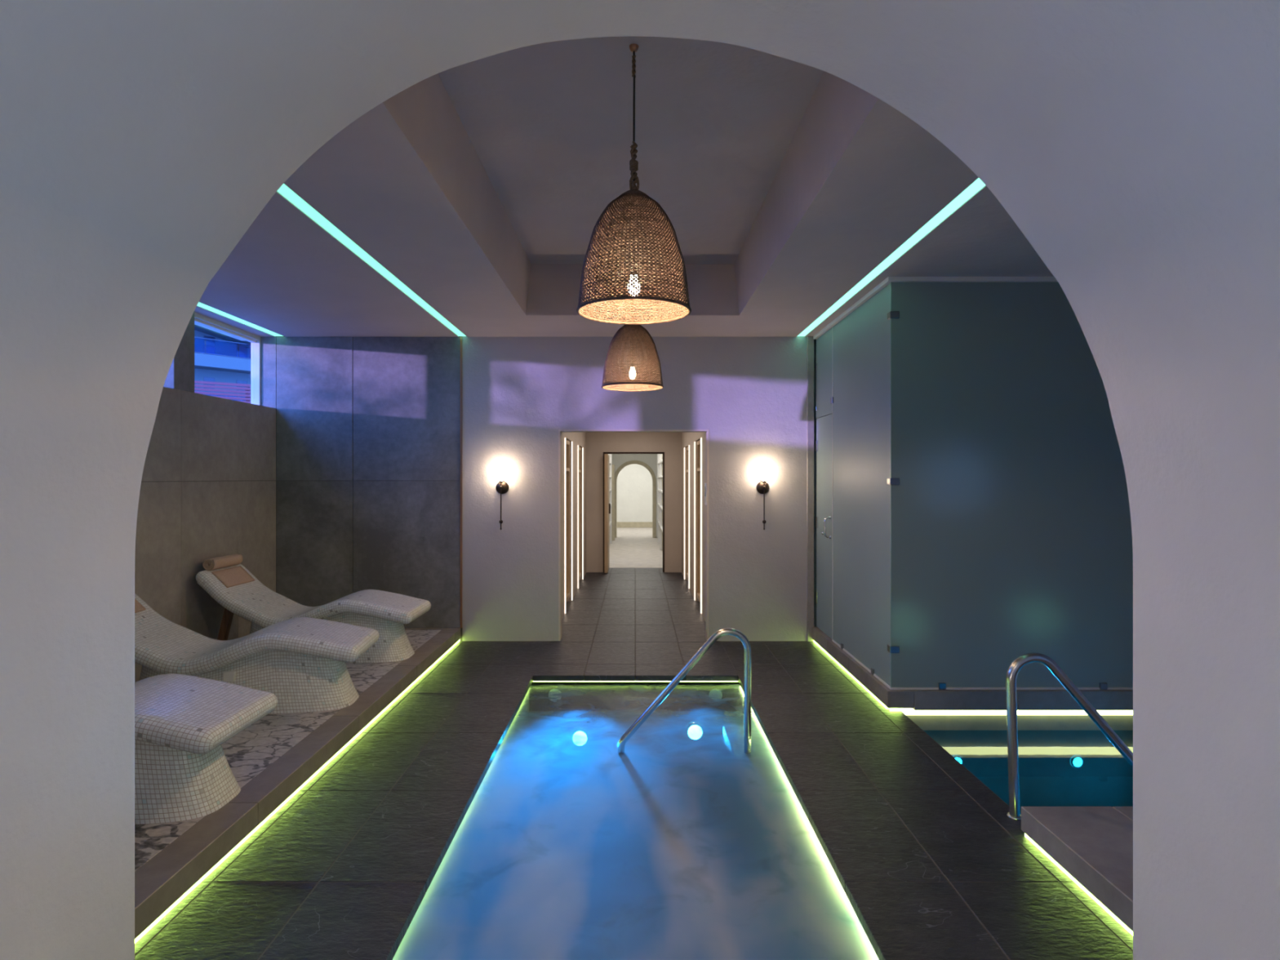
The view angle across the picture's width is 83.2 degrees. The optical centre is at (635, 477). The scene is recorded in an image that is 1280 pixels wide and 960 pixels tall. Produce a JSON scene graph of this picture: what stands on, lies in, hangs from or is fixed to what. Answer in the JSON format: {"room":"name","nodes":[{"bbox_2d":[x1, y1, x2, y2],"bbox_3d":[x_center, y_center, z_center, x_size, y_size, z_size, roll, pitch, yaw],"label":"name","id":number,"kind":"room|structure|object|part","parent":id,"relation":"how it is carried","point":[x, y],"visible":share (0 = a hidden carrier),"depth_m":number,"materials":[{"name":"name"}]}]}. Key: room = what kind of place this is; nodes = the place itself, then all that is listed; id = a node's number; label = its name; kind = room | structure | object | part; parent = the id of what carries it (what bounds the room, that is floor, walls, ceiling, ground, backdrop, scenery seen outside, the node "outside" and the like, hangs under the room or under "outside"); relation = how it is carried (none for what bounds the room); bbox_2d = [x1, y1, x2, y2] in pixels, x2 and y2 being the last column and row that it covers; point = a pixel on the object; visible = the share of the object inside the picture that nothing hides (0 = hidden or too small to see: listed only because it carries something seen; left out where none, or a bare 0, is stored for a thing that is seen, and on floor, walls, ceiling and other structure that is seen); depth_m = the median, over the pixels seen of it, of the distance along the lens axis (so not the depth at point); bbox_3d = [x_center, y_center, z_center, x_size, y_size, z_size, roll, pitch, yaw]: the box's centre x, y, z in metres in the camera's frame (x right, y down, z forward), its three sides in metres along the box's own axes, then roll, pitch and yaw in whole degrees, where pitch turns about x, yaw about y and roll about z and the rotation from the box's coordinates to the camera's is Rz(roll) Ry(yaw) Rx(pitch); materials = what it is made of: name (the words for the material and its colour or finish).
{"room":"spa","nodes":[
{"label":"spa","id":0,"kind":"room"},
{"bbox_2d":[134,311,275,682],"bbox_3d":[-3.805,-0.037,4.520,0.490,4.115,5.640,0,0,0],"label":"wall","id":1,"kind":"structure","parent":0,"point":[208,485],"depth_m":5.90,"materials":[{"name":"grey tile"}]},
{"bbox_3d":[-3.567,0.761,5.250,0.014,1.457,0.798,0,0,0],"label":"stone panel","id":2,"kind":"part","parent":1,"relation":"part of","materials":[{"name":"grey stone"}]},
{"bbox_3d":[-3.567,-0.328,5.250,0.014,0.714,0.798,0,0,0],"label":"stone panel","id":3,"kind":"part","parent":1,"relation":"part of","materials":[{"name":"grey stone"}]},
{"bbox_3d":[-3.710,-1.090,5.690,0.300,0.810,0.260,0,0,0],"label":"post","id":4,"kind":"part","parent":1,"relation":"part of","materials":[{"name":"paint"}]},
{"bbox_3d":[-3.567,-0.328,6.053,0.014,0.714,0.804,0,0,0],"label":"stone panel","id":5,"kind":"part","parent":1,"relation":"part of","materials":[{"name":"grey stone"}]},
{"bbox_3d":[-3.567,0.761,6.053,0.014,1.457,0.804,0,0,0],"label":"stone panel","id":6,"kind":"part","parent":1,"relation":"part of","materials":[{"name":"grey stone"}]},
{"bbox_2d":[194,318,260,404],"bbox_3d":[-3.757,-1.020,6.480,0.085,0.670,1.320,0,0,0],"label":"window","id":7,"kind":"structure","parent":1,"relation":"in","point":[255,344],"depth_m":7.12,"materials":[{"name":"white metal"}]},
{"bbox_3d":[-3.567,0.761,6.798,0.014,1.457,0.682,0,0,0],"label":"stone panel","id":8,"kind":"part","parent":1,"relation":"part of","materials":[{"name":"grey stone"}]},
{"bbox_3d":[-3.567,-0.328,6.798,0.014,0.714,0.682,0,0,0],"label":"stone panel","id":9,"kind":"part","parent":1,"relation":"part of","materials":[{"name":"grey stone"}]},
{"bbox_2d":[260,336,462,640],"bbox_3d":[-2.768,-0.113,7.286,2.105,3.565,0.308,0,0,0],"label":"stone wall","id":10,"kind":"structure","parent":0,"point":[369,429],"depth_m":7.14,"materials":[{"name":"grey stone"}]},
{"bbox_3d":[-3.641,-1.038,7.147,0.158,0.715,0.014,0,0,0],"label":"stone panel","id":11,"kind":"part","parent":10,"relation":"part of","materials":[{"name":"grey stone"}]},
{"bbox_3d":[-3.181,-0.683,7.147,0.756,1.424,0.014,0,0,0],"label":"stone panel","id":12,"kind":"part","parent":10,"relation":"part of","materials":[{"name":"grey stone"}]},
{"bbox_3d":[-3.181,0.761,7.147,0.756,1.458,0.014,0,0,0],"label":"stone panel","id":13,"kind":"part","parent":10,"relation":"part of","materials":[{"name":"grey stone"}]},
{"bbox_3d":[-2.267,-0.683,7.147,1.061,1.424,0.014,0,0,0],"label":"stone panel","id":14,"kind":"part","parent":10,"relation":"part of","materials":[{"name":"grey stone"}]},
{"bbox_3d":[-2.267,0.761,7.147,1.061,1.458,0.014,0,0,0],"label":"stone panel","id":15,"kind":"part","parent":10,"relation":"part of","materials":[{"name":"grey stone"}]},
{"bbox_3d":[-1.725,0.048,7.143,0.020,2.885,0.022,0,0,0],"label":"edge trim","id":16,"kind":"part","parent":10,"relation":"part of","materials":[{"name":"grey metal"}]},
{"bbox_2d":[561,431,586,619],"bbox_3d":[-1.135,0.365,9.800,0.600,2.590,5.000,0,0,0],"label":"wall","id":17,"kind":"structure","parent":0,"point":[577,438],"depth_m":9.86,"materials":[{"name":"beige paint"}]},
{"bbox_2d":[194,35,1053,337],"bbox_3d":[-0.175,-1.738,4.570,7.850,0.685,5.740,0,0,0],"label":"ceiling","id":18,"kind":"structure","parent":0,"point":[469,201],"depth_m":4.14,"materials":[{"name":"paint"}]},
{"bbox_2d":[197,302,283,336],"bbox_3d":[-3.520,-1.403,4.470,0.098,0.007,5.339,0,0,0],"label":"strip light","id":19,"kind":"object","parent":18,"relation":"in","point":[202,305],"depth_m":6.39,"materials":[{"name":"green"}]},
{"bbox_2d":[277,183,466,336],"bbox_3d":[-1.710,-1.403,4.470,0.082,0.007,5.339,0,0,0],"label":"strip light","id":20,"kind":"object","parent":18,"relation":"in","point":[286,192],"depth_m":4.47,"materials":[{"name":"green"}]},
{"bbox_2d":[601,243,663,391],"bbox_3d":[-0.022,-1.265,5.620,0.486,1.132,0.486,0,0,-3],"label":"pendant lamp","id":21,"kind":"object","parent":18,"relation":"hanging from","point":[624,335],"visible":0.9,"depth_m":5.47,"materials":[{"name":"brown wicker"}]},
{"bbox_3d":[-0.022,-0.960,5.620,0.479,0.510,0.479,0,0,0],"label":"lamp shade","id":22,"kind":"part","parent":21,"relation":"part of","materials":[{"name":"brown wicker"}]},
{"bbox_2d":[576,43,691,324],"bbox_3d":[-0.006,-1.265,3.060,0.486,1.132,0.486,0,0,3],"label":"pendant lamp","id":23,"kind":"object","parent":18,"relation":"hanging from","point":[660,230],"visible":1,"depth_m":2.92,"materials":[{"name":"wicker"}]},
{"bbox_3d":[-0.006,-0.960,3.060,0.479,0.510,0.479,0,0,0],"label":"lamp shade","id":24,"kind":"part","parent":23,"relation":"part of","materials":[{"name":"brown wicker"}]},
{"bbox_3d":[-0.005,-1.341,3.060,0.010,0.942,0.008,0,0,0],"label":"cord","id":25,"kind":"part","parent":23,"relation":"part of","materials":[{"name":"black fabric"}]},
{"bbox_3d":[-0.006,-0.814,3.060,0.054,0.094,0.054,0,0,0],"label":"bulb","id":26,"kind":"part","parent":23,"relation":"part of","materials":[{"name":"white glass"}]},
{"bbox_2d":[797,177,985,336],"bbox_3d":[1.638,-1.403,4.470,0.078,0.007,5.339,0,0,0],"label":"strip light","id":27,"kind":"object","parent":18,"relation":"in","point":[975,186],"depth_m":4.41,"materials":[{"name":"green"}]},
{"bbox_2d":[134,527,1133,959],"bbox_3d":[0.000,1.770,9.650,6.000,0.301,27.700,0,0,0],"label":"floor","id":28,"kind":"structure","parent":0,"point":[931,863],"depth_m":3.53,"materials":[{"name":"grey tile"}]},
{"bbox_2d":[134,627,461,943],"bbox_3d":[-2.644,1.580,4.470,1.832,0.180,5.340,0,0,0],"label":"platform","id":29,"kind":"object","parent":28,"relation":"on","point":[272,759],"visible":0.38,"depth_m":3.70,"materials":[{"name":"grey tile"}]},
{"bbox_2d":[134,673,277,824],"bbox_3d":[-2.643,1.119,3.315,1.724,0.745,0.620,0,0,0],"label":"lounger","id":30,"kind":"object","parent":29,"relation":"on","point":[183,772],"visible":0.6,"depth_m":3.17,"materials":[{"name":"white tile"}]},
{"bbox_2d":[134,593,378,714],"bbox_3d":[-2.638,1.119,4.731,1.724,0.745,0.620,0,0,-6],"label":"lounger","id":31,"kind":"object","parent":29,"relation":"on","point":[301,661],"visible":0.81,"depth_m":4.59,"materials":[{"name":"white tile"}]},
{"bbox_2d":[134,599,146,613],"bbox_3d":[-3.372,0.774,4.631,0.213,0.234,0.400,0,0,-6],"label":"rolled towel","id":32,"kind":"object","parent":31,"relation":"on","point":[138,606],"visible":0.02,"depth_m":4.80,"materials":[{"name":"beige fabric"}]},
{"bbox_3d":[-2.566,1.258,4.555,0.070,0.065,0.026,0,0,-6],"label":"access plate","id":33,"kind":"part","parent":31,"relation":"part of","materials":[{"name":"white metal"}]},
{"bbox_2d":[195,564,431,662],"bbox_3d":[-2.643,1.119,6.015,1.724,0.745,0.620,0,0,0],"label":"lounger","id":34,"kind":"object","parent":29,"relation":"on","point":[385,612],"visible":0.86,"depth_m":5.84,"materials":[{"name":"white tile"}]},
{"bbox_3d":[-3.360,1.245,5.895,0.176,0.490,0.056,0,0,0],"label":"support leg","id":35,"kind":"part","parent":34,"relation":"part of","materials":[{"name":"brown wood"}]},
{"bbox_2d":[202,554,254,587],"bbox_3d":[-3.384,0.774,6.010,0.213,0.234,0.400,0,0,0],"label":"rolled towel","id":36,"kind":"object","parent":34,"relation":"on","point":[233,576],"visible":1,"depth_m":5.96,"materials":[{"name":"beige fabric"}]},
{"bbox_2d":[564,437,572,613],"bbox_3d":[-1.103,0.570,8.980,0.560,2.080,0.940,0,0,0],"label":"niche","id":37,"kind":"object","parent":28,"relation":"on","point":[566,442],"visible":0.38,"depth_m":9.36,"materials":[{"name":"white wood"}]},
{"bbox_2d":[564,437,565,613],"bbox_3d":[-0.829,0.570,8.521,0.011,2.080,0.022,0,0,0],"label":"light","id":38,"kind":"object","parent":37,"relation":"attached to","point":[565,437],"depth_m":8.51,"materials":[{"name":"beige"}]},
{"bbox_3d":[-1.110,0.545,9.375,0.510,2.030,0.030,0,0,0],"label":"panel","id":39,"kind":"part","parent":37,"relation":"part of","materials":[{"name":"brown wood"}]},
{"bbox_2d":[571,441,572,600],"bbox_3d":[-0.829,0.570,9.439,0.011,2.080,0.022,0,0,0],"label":"light","id":40,"kind":"object","parent":37,"relation":"attached to","point":[571,442],"depth_m":9.43,"materials":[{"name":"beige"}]},
{"bbox_2d":[577,444,583,588],"bbox_3d":[-1.103,0.570,10.915,0.560,2.080,0.970,0,0,0],"label":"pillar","id":41,"kind":"structure","parent":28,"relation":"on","point":[579,447],"depth_m":11.31,"materials":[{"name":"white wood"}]},
{"bbox_2d":[577,444,578,588],"bbox_3d":[-0.829,0.570,10.441,0.011,2.080,0.022,0,0,0],"label":"light","id":42,"kind":"object","parent":41,"relation":"attached to","point":[578,445],"depth_m":10.43,"materials":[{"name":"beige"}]},
{"bbox_3d":[-1.110,0.545,11.325,0.510,2.030,0.030,0,0,0],"label":"panel","id":43,"kind":"part","parent":41,"relation":"part of","materials":[{"name":"brown wood"}]},
{"bbox_2d":[582,448,583,578],"bbox_3d":[-0.829,0.570,11.389,0.011,2.080,0.022,0,0,0],"label":"light","id":44,"kind":"object","parent":41,"relation":"attached to","point":[583,448],"depth_m":11.39,"materials":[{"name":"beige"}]},
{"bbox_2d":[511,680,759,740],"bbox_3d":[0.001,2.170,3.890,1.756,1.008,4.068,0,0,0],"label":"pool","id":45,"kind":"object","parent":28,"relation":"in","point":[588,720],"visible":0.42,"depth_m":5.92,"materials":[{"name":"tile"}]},
{"bbox_2d":[571,728,586,733],"bbox_3d":[-0.455,2.140,5.909,0.162,0.162,0.018,0,0,0],"label":"pool light","id":46,"kind":"object","parent":45,"relation":"attached to","point":[573,730],"depth_m":5.91,"materials":[{"name":"blue"}]},
{"bbox_2d":[533,680,737,681],"bbox_3d":[0.001,1.670,5.898,1.678,0.006,0.008,0,0,0],"label":"light","id":47,"kind":"object","parent":45,"relation":"on","point":[533,681],"depth_m":5.89,"materials":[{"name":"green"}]},
{"bbox_2d":[392,712,879,959],"bbox_3d":[0.001,1.698,3.890,1.748,0.006,4.060,0,0,0],"label":"water","id":48,"kind":"object","parent":45,"relation":"in","point":[568,846],"visible":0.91,"depth_m":3.20,"materials":[{"name":"blue liquid"}]},
{"bbox_2d":[617,627,751,753],"bbox_3d":[0.310,1.800,4.450,0.858,1.740,0.090,0,0,0],"label":"handrail","id":49,"kind":"object","parent":45,"relation":"on","point":[710,642],"visible":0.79,"depth_m":4.43,"materials":[{"name":"silver metal"}]},
{"bbox_2d":[684,721,701,733],"bbox_3d":[0.490,2.090,5.909,0.162,0.162,0.018,0,0,0],"label":"pool light","id":50,"kind":"object","parent":45,"relation":"attached to","point":[689,726],"depth_m":5.91,"materials":[{"name":"white"}]},
{"bbox_2d":[684,444,689,588],"bbox_3d":[1.053,0.570,10.915,0.560,2.080,0.970,0,0,0],"label":"niche","id":51,"kind":"object","parent":28,"relation":"on","point":[688,447],"visible":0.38,"depth_m":11.31,"materials":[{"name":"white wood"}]},
{"bbox_2d":[684,447,684,579],"bbox_3d":[0.778,0.570,11.389,0.011,2.080,0.022,0,0,0],"label":"light","id":52,"kind":"object","parent":51,"relation":"attached to","point":[684,447],"depth_m":11.38,"materials":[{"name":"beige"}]},
{"bbox_3d":[1.060,0.545,11.325,0.510,2.030,0.030,0,0,0],"label":"panel","id":53,"kind":"part","parent":51,"relation":"part of","materials":[{"name":"brown wood"}]},
{"bbox_2d":[688,444,689,588],"bbox_3d":[0.778,0.570,10.441,0.011,2.080,0.022,0,0,0],"label":"light","id":54,"kind":"object","parent":51,"relation":"attached to","point":[689,445],"depth_m":10.43,"materials":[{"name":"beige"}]},
{"bbox_2d":[693,437,702,613],"bbox_3d":[1.053,0.570,8.980,0.560,2.080,0.940,0,0,0],"label":"niche","id":55,"kind":"object","parent":28,"relation":"on","point":[700,442],"visible":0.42,"depth_m":9.36,"materials":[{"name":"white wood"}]},
{"bbox_2d":[693,441,695,600],"bbox_3d":[0.778,0.570,9.439,0.011,2.080,0.022,0,0,0],"label":"light","id":56,"kind":"object","parent":55,"relation":"attached to","point":[694,442],"depth_m":9.43,"materials":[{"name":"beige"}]},
{"bbox_3d":[1.060,0.545,9.375,0.510,2.030,0.030,0,0,0],"label":"panel","id":57,"kind":"part","parent":55,"relation":"part of","materials":[{"name":"brown wood"}]},
{"bbox_2d":[700,437,702,613],"bbox_3d":[0.778,0.570,8.521,0.011,2.080,0.022,0,0,0],"label":"light","id":58,"kind":"object","parent":55,"relation":"attached to","point":[700,437],"depth_m":8.51,"materials":[{"name":"beige"}]},
{"bbox_2d":[812,626,1133,711],"bbox_3d":[2.648,1.575,6.062,1.801,0.190,2.155,0,0,0],"label":"kerb","id":59,"kind":"object","parent":28,"relation":"on","point":[893,700],"visible":0.61,"depth_m":4.99,"materials":[{"name":"grey tile"}]},
{"bbox_2d":[813,640,888,709],"bbox_3d":[1.766,1.609,6.084,0.015,0.020,2.108,0,0,0],"label":"strip light","id":60,"kind":"object","parent":59,"relation":"attached to","point":[858,680],"depth_m":5.81,"materials":[{"name":"green"}]},
{"bbox_2d":[889,708,902,711],"bbox_3d":[1.806,1.609,4.996,0.082,0.019,0.008,0,0,0],"label":"strip light","id":61,"kind":"object","parent":59,"relation":"attached to","point":[891,709],"depth_m":4.99,"materials":[{"name":"white"}]},
{"bbox_2d":[813,276,1133,689],"bbox_3d":[2.637,0.043,6.065,1.824,2.875,2.130,0,0,0],"label":"glass enclosure","id":62,"kind":"object","parent":59,"relation":"on","point":[972,518],"visible":0.98,"depth_m":5.03,"materials":[{"name":"teal"}]},
{"bbox_3d":[1.792,-0.975,6.827,0.010,0.780,0.607,0,0,0],"label":"glass panel","id":63,"kind":"part","parent":62,"relation":"part of","materials":[{"name":"glass"}]},
{"bbox_3d":[1.792,0.446,6.814,0.010,2.049,0.582,0,0,0],"label":"door","id":64,"kind":"part","parent":62,"relation":"part of","materials":[{"name":"clear glass"}]},
{"bbox_3d":[1.758,0.456,6.590,0.065,0.216,0.034,0,0,0],"label":"handle","id":65,"kind":"part","parent":62,"relation":"part of","materials":[{"name":"silver metal"}]},
{"bbox_3d":[1.792,0.051,5.779,0.010,2.831,1.477,0,0,0],"label":"glass panel","id":66,"kind":"part","parent":62,"relation":"part of","materials":[{"name":"glass"}]},
{"bbox_3d":[2.653,-1.380,6.055,1.792,0.030,2.110,0,0,0],"label":"head rail","id":67,"kind":"part","parent":62,"relation":"part of","materials":[{"name":"white metal"}]},
{"bbox_2d":[901,708,1133,730],"bbox_3d":[2.675,2.245,4.015,1.719,1.258,2.098,0,0,0],"label":"plunge pool","id":68,"kind":"object","parent":28,"relation":"in","point":[926,720],"visible":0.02,"depth_m":5.06,"materials":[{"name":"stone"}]},
{"bbox_2d":[901,708,1133,715],"bbox_3d":[2.672,1.638,5.045,1.715,0.044,0.029,0,0,0],"label":"strip light","id":69,"kind":"object","parent":68,"relation":"attached to","point":[906,711],"depth_m":5.03,"materials":[{"name":"white"}]},
{"bbox_2d":[924,730,1133,814],"bbox_3d":[2.688,1.776,4.015,1.685,0.001,2.090,0,0,0],"label":"water","id":70,"kind":"object","parent":68,"relation":"in","point":[1057,768],"visible":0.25,"depth_m":4.48,"materials":[{"name":"blue liquid"}]},
{"bbox_2d":[1005,652,1133,820],"bbox_3d":[2.182,1.679,3.440,0.820,1.683,0.068,0,0,0],"label":"handrail","id":71,"kind":"object","parent":28,"relation":"on","point":[1015,666],"visible":0.52,"depth_m":3.42,"materials":[{"name":"silver metal"}]},
{"bbox_2d":[1021,806,1133,935],"bbox_3d":[2.648,1.580,2.533,1.803,0.180,1.465,0,0,0],"label":"platform","id":72,"kind":"object","parent":28,"relation":"on","point":[1092,846],"visible":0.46,"depth_m":2.95,"materials":[{"name":"grey tile"}]},
{"bbox_2d":[586,431,681,572],"bbox_3d":[0.000,0.340,12.600,3.000,2.640,0.600,0,0,0],"label":"wall","id":73,"kind":"structure","parent":0,"point":[597,443],"depth_m":12.30,"materials":[{"name":"beige paint"}]},
{"bbox_2d":[603,452,664,573],"bbox_3d":[-0.025,0.593,12.520,1.050,2.055,0.760,0,0,0],"label":"door frame","id":74,"kind":"structure","parent":73,"relation":"in","point":[606,506],"depth_m":12.32,"materials":[{"name":"brown wood"}]},
{"bbox_2d":[462,336,806,640],"bbox_3d":[-0.007,-0.165,7.220,3.415,3.660,0.168,0,0,0],"label":"wall","id":75,"kind":"structure","parent":0,"point":[748,395],"depth_m":7.14,"materials":[{"name":"white paint"}]},
{"bbox_2d":[492,466,509,529],"bbox_3d":[-1.318,0.200,7.066,0.169,0.628,0.149,0,0,0],"label":"wall sconce","id":76,"kind":"object","parent":75,"relation":"attached to","point":[500,473],"visible":1,"depth_m":7.06,"materials":[{"name":"white glass"}]},
{"bbox_3d":[-1.318,-0.040,7.065,0.148,0.148,0.148,0,0,0],"label":"globe","id":77,"kind":"part","parent":76,"relation":"part of","materials":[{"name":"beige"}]},
{"bbox_3d":[-1.318,0.277,7.081,0.028,0.474,0.059,0,0,0],"label":"rod","id":78,"kind":"part","parent":76,"relation":"part of","materials":[{"name":"brown metal"}]},
{"bbox_2d":[704,483,706,505],"bbox_3d":[0.704,0.165,7.205,0.017,0.220,0.110,0,0,0],"label":"control plate","id":79,"kind":"object","parent":75,"relation":"attached to","point":[705,484],"visible":1,"depth_m":7.15,"materials":[{"name":"white metal"}]},
{"bbox_2d":[755,466,773,529],"bbox_3d":[1.264,0.200,7.066,0.169,0.628,0.149,0,0,0],"label":"wall sconce","id":80,"kind":"object","parent":75,"relation":"attached to","point":[763,473],"visible":1,"depth_m":7.06,"materials":[{"name":"white glass"}]},
{"bbox_3d":[1.264,0.277,7.081,0.028,0.474,0.059,0,0,0],"label":"rod","id":81,"kind":"part","parent":80,"relation":"part of","materials":[{"name":"brown metal"}]},
{"bbox_3d":[1.264,-0.040,7.065,0.148,0.148,0.148,0,0,0],"label":"globe","id":82,"kind":"part","parent":80,"relation":"part of","materials":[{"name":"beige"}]},
{"bbox_2d":[616,463,652,521],"bbox_3d":[0.000,0.270,21.575,6.000,2.700,3.650,0,0,0],"label":"wall","id":83,"kind":"structure","parent":0,"point":[634,482],"depth_m":23.30,"materials":[{"name":"white paint"}]},
{"bbox_2d":[616,521,652,527],"bbox_3d":[0.000,1.530,23.290,5.800,0.180,0.020,0,0,0],"label":"baseboard","id":84,"kind":"structure","parent":83,"relation":"attached to","point":[619,524],"depth_m":23.28,"materials":[{"name":"stone"}]},
{"bbox_2d":[611,453,657,537],"bbox_3d":[0.000,0.270,19.565,5.800,2.700,0.390,0,0,0],"label":"wall","id":85,"kind":"structure","parent":0,"point":[649,461],"depth_m":19.40,"materials":[{"name":"white paint"}]},
{"bbox_2d":[0,0,1279,959],"bbox_3d":[-0.125,-0.105,1.175,7.550,3.550,1.250,0,0,0],"label":"wall","id":86,"kind":"structure","parent":0,"point":[1134,145],"depth_m":1.51,"materials":[{"name":"grey paint"}]},
{"bbox_2d":[681,431,705,621],"bbox_3d":[1.085,0.365,9.800,0.600,2.590,5.000,0,0,0],"label":"wall","id":87,"kind":"structure","parent":0,"point":[688,438],"depth_m":9.86,"materials":[{"name":"beige paint"}]},
{"bbox_2d":[813,339,832,626],"bbox_3d":[2.658,0.013,7.270,1.785,3.415,0.140,0,0,0],"label":"wall","id":88,"kind":"structure","parent":0,"point":[815,418],"depth_m":7.20,"materials":[{"name":"stone"}]},
{"bbox_2d":[806,336,813,641],"bbox_3d":[1.732,0.113,7.225,0.065,3.015,0.230,0,0,0],"label":"trim","id":89,"kind":"structure","parent":88,"relation":"attached to","point":[810,341],"depth_m":7.11,"materials":[{"name":"metal"}]},
{"bbox_3d":[-0.020,0.270,16.150,1.560,2.700,6.500,0,0,0],"label":"wall","id":90,"kind":"structure","parent":0,"visible":0},
{"bbox_2d":[608,453,611,550],"bbox_3d":[-0.610,0.465,16.075,0.060,2.310,3.350,0,0,0],"label":"wall shelf","id":91,"kind":"object","parent":90,"relation":"attached to","point":[610,455],"visible":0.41,"depth_m":17.70,"materials":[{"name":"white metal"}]},
{"bbox_2d":[611,464,614,540],"bbox_3d":[-0.588,0.645,18.650,0.105,1.950,0.300,0,0,0],"label":"trim","id":92,"kind":"structure","parent":90,"relation":"attached to","point":[612,465],"depth_m":18.50,"materials":[{"name":"stone"}]},
{"bbox_2d":[657,453,662,551],"bbox_3d":[0.575,0.465,16.075,0.060,2.310,3.350,0,0,0],"label":"wall shelf","id":93,"kind":"object","parent":90,"relation":"attached to","point":[660,456],"visible":0.57,"depth_m":16.10,"materials":[{"name":"white metal"}]},
{"label":"outside","id":94,"kind":"structure","parent":0,"visible":0},
{"bbox_3d":[-62.000,2.020,30.000,116.000,0.200,180.000,0,0,0],"label":"ground","id":95,"kind":"structure","parent":94,"visible":0},
{"bbox_2d":[194,380,250,403],"bbox_3d":[-8.554,-0.042,12.167,7.000,3.323,0.136,0,0,-36],"label":"fence","id":96,"kind":"object","parent":95,"relation":"on","point":[247,388],"visible":0.03,"depth_m":12.95,"materials":[{"name":"red"}]},
{"bbox_2d":[194,324,250,400],"bbox_3d":[-29.597,-3.995,51.325,10.100,17.630,30.000,0,0,41],"label":"balcony building","id":97,"kind":"structure","parent":95,"relation":"on","point":[218,357],"depth_m":48.02,"materials":[{"name":"grey"}]},
{"bbox_3d":[-26.171,-8.490,48.378,0.060,1.020,30.000,0,0,41],"label":"railing","id":98,"kind":"part","parent":97,"relation":"part of","materials":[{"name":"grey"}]}
]}

